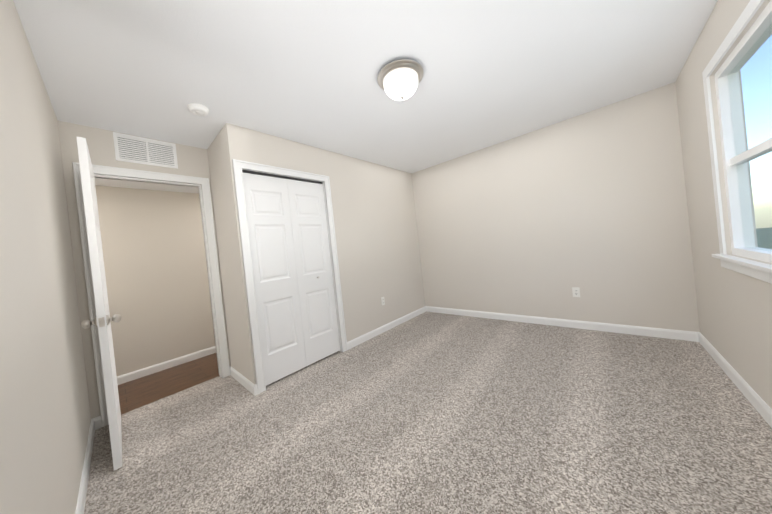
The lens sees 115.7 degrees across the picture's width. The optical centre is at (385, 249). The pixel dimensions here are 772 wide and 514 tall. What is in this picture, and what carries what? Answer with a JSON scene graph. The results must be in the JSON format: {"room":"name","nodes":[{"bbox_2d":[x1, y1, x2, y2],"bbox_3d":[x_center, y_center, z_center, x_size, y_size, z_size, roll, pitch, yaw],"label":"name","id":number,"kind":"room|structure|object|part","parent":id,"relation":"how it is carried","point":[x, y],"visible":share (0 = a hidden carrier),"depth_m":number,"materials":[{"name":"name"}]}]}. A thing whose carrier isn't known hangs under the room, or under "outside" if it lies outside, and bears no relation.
{"room":"bedroom","nodes":[
{"label":"bedroom","id":0,"kind":"room"},
{"bbox_2d":[0,0,90,513],"bbox_3d":[-1.052,0.071,0.581,3.820,2.440,0.120,-6,0,42],"label":"wall","id":1,"kind":"structure","parent":0,"point":[45,417],"depth_m":0.95,"materials":[{"name":"beige paint"}]},
{"bbox_2d":[75,415,101,513],"bbox_3d":[-0.939,1.239,0.696,3.660,0.092,0.030,-6,0,42],"label":"baseboard","id":2,"kind":"structure","parent":1,"relation":"attached to","point":[96,423],"depth_m":1.46,"materials":[{"name":"white wood"}]},
{"bbox_2d":[58,121,230,418],"bbox_3d":[-1.263,0.079,3.306,0.120,2.440,3.910,-6,0,42],"label":"wall","id":3,"kind":"structure","parent":0,"point":[192,161],"depth_m":1.93,"materials":[{"name":"beige paint"}]},
{"bbox_2d":[76,136,121,470],"bbox_3d":[-2.026,0.359,1.732,0.780,2.035,0.163,-6,0,42],"label":"bedroom door","id":4,"kind":"structure","parent":3,"relation":"in","point":[101,321],"depth_m":1.48,"materials":[{"name":"white wood"}]},
{"bbox_3d":[-1.764,0.448,1.506,0.104,0.064,0.163,-6,0,42],"label":"knob","id":5,"kind":"part","parent":4,"relation":"part of","materials":[{"name":"silver metal"}]},
{"bbox_2d":[113,132,177,168],"bbox_3d":[-2.217,-0.909,2.255,0.009,0.247,0.415,-6,0,42],"label":"air vent","id":6,"kind":"object","parent":3,"relation":"in","point":[136,149],"visible":1,"depth_m":2.24,"materials":[{"name":"white plastic"}]},
{"bbox_2d":[72,162,229,426],"bbox_3d":[-2.131,0.337,2.308,0.158,2.120,0.895,-6,0,42],"label":"door frame","id":7,"kind":"structure","parent":3,"relation":"attached to","point":[212,249],"depth_m":2.35,"materials":[{"name":"white wood"}]},
{"bbox_2d":[95,178,198,193],"bbox_3d":[-2.147,-0.863,3.266,1.000,0.100,5.240,-6,0,42],"label":"ceiling","id":8,"kind":"structure","parent":0,"point":[130,184],"depth_m":2.83,"materials":[{"name":"white paint"}]},
{"bbox_2d":[95,185,215,375],"bbox_3d":[-2.406,0.198,3.519,0.120,2.440,5.120,-6,0,42],"label":"wall","id":9,"kind":"structure","parent":0,"point":[156,272],"depth_m":2.95,"materials":[{"name":"beige paint"}]},
{"bbox_2d":[117,346,215,384],"bbox_3d":[-2.194,1.362,3.526,0.013,0.092,5.000,-6,0,42],"label":"baseboard","id":10,"kind":"structure","parent":9,"relation":"attached to","point":[134,375],"depth_m":2.94,"materials":[{"name":"white wood"}]},
{"bbox_2d":[118,353,219,414],"bbox_3d":[-1.895,1.426,3.268,1.030,0.094,5.240,-6,0,42],"label":"floor","id":11,"kind":"structure","parent":0,"point":[143,391],"depth_m":2.60,"materials":[{"name":"brown wood"}]},
{"bbox_2d":[207,129,249,380],"bbox_3d":[-1.549,0.114,2.471,0.560,2.440,0.120,-6,0,42],"label":"wall","id":12,"kind":"structure","parent":0,"point":[227,255],"depth_m":2.40,"materials":[{"name":"beige paint"}]},
{"bbox_2d":[229,366,257,395],"bbox_3d":[-1.416,1.281,2.388,0.693,0.092,0.030,-6,0,42],"label":"baseboard","id":13,"kind":"structure","parent":12,"relation":"attached to","point":[252,388],"depth_m":2.31,"materials":[{"name":"white wood"}]},
{"bbox_2d":[222,123,424,384],"bbox_3d":[-0.401,-0.012,3.257,0.120,2.440,2.830,-6,0,42],"label":"wall","id":14,"kind":"structure","parent":0,"point":[376,230],"depth_m":3.24,"materials":[{"name":"beige paint"}]},
{"bbox_2d":[243,173,306,385],"bbox_3d":[-1.107,0.267,2.430,0.035,2.006,0.457,-6,0,42],"label":"closet door leaf","id":15,"kind":"structure","parent":14,"relation":"in","point":[275,274],"depth_m":2.41,"materials":[{"name":"white wood"}]},
{"bbox_2d":[242,170,321,183],"bbox_3d":[-1.070,-0.762,2.586,0.034,0.020,0.891,-6,0,42],"label":"trim","id":16,"kind":"structure","parent":14,"relation":"attached to","point":[272,175],"depth_m":2.52,"materials":[{"name":"grey metal"}]},
{"bbox_2d":[232,159,347,393],"bbox_3d":[-0.968,0.238,2.595,0.120,2.070,0.935,-6,0,42],"label":"door frame","id":17,"kind":"structure","parent":14,"relation":"attached to","point":[329,248],"depth_m":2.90,"materials":[{"name":"white wood"}]},
{"bbox_2d":[287,179,339,365],"bbox_3d":[-0.804,0.234,2.748,0.057,2.006,0.445,-6,0,42],"label":"closet door leaf","id":18,"kind":"structure","parent":14,"relation":"in","point":[313,269],"depth_m":2.73,"materials":[{"name":"white wood"}]},
{"bbox_2d":[347,306,426,349],"bbox_3d":[0.103,1.114,3.592,0.013,0.092,1.750,-6,0,42],"label":"baseboard","id":19,"kind":"structure","parent":14,"relation":"attached to","point":[350,344],"depth_m":3.43,"materials":[{"name":"white wood"}]},
{"bbox_2d":[13,0,717,172],"bbox_3d":[0.061,-1.341,2.073,3.940,0.120,4.030,-6,0,42],"label":"ceiling","id":20,"kind":"structure","parent":0,"point":[306,72],"depth_m":1.65,"materials":[{"name":"white paint"}]},
{"bbox_2d":[188,103,208,115],"bbox_3d":[-1.481,-1.096,1.916,0.132,0.042,0.132,-6,0,42],"label":"smoke detector","id":21,"kind":"object","parent":20,"relation":"attached to","point":[197,109],"visible":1,"depth_m":1.89,"materials":[{"name":"white plastic"}]},
{"bbox_2d":[377,59,422,100],"bbox_3d":[0.112,-1.192,1.782,0.340,0.184,0.340,-6,0,42],"label":"flush-mount ceiling light","id":22,"kind":"object","parent":20,"relation":"attached to","point":[399,80],"visible":1,"depth_m":1.70,"materials":[{"name":"white glass"}]},
{"bbox_2d":[84,311,771,513],"bbox_3d":[0.340,1.194,2.077,3.910,0.100,4.030,-6,0,42],"label":"floor carpet","id":23,"kind":"object","parent":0,"point":[426,412],"visible":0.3,"depth_m":1.50,"materials":[{"name":"grey carpet"}]},
{"bbox_2d":[412,82,699,331],"bbox_3d":[1.117,-0.175,3.873,4.940,2.440,0.120,-6,0,42],"label":"wall","id":24,"kind":"structure","parent":0,"point":[591,205],"depth_m":2.83,"materials":[{"name":"beige paint"}]},
{"bbox_2d":[427,306,694,341],"bbox_3d":[1.805,0.936,3.283,2.980,0.092,0.013,-6,0,42],"label":"baseboard","id":25,"kind":"structure","parent":24,"relation":"attached to","point":[607,327],"depth_m":2.85,"materials":[{"name":"white wood"}]},
{"bbox_2d":[572,287,579,296],"bbox_3d":[2.242,0.506,2.858,0.070,0.115,0.008,-6,0,42],"label":"outlet","id":26,"kind":"object","parent":24,"relation":"attached to","point":[576,291],"visible":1,"depth_m":2.86,"materials":[{"name":"white plastic"}]},
{"bbox_2d":[675,0,771,408],"bbox_3d":[1.615,-0.211,0.810,0.120,2.440,3.790,-6,0,42],"label":"wall","id":27,"kind":"structure","parent":0,"point":[735,315],"depth_m":1.71,"materials":[{"name":"beige paint"}]},
{"bbox_2d":[695,332,771,427],"bbox_3d":[1.689,0.962,0.860,0.013,0.092,3.790,-6,0,42],"label":"baseboard","id":28,"kind":"structure","parent":27,"relation":"attached to","point":[757,402],"depth_m":1.61,"materials":[{"name":"white wood"}]},
{"bbox_2d":[702,0,771,283],"bbox_3d":[1.724,-0.492,1.013,0.145,1.355,1.780,-6,0,42],"label":"window","id":29,"kind":"structure","parent":27,"relation":"in","point":[736,156],"depth_m":1.54,"materials":[{"name":"white plastic"}]},
{"label":"outside","id":30,"kind":"structure","parent":0,"visible":0},
{"bbox_2d":[756,227,771,248],"bbox_3d":[16.773,-0.171,-10.069,36.850,0.001,60.000,-6,0,42],"label":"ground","id":31,"kind":"structure","parent":30,"point":[759,235],"depth_m":12.75,"materials":[{"name":"green plant"}]}
]}

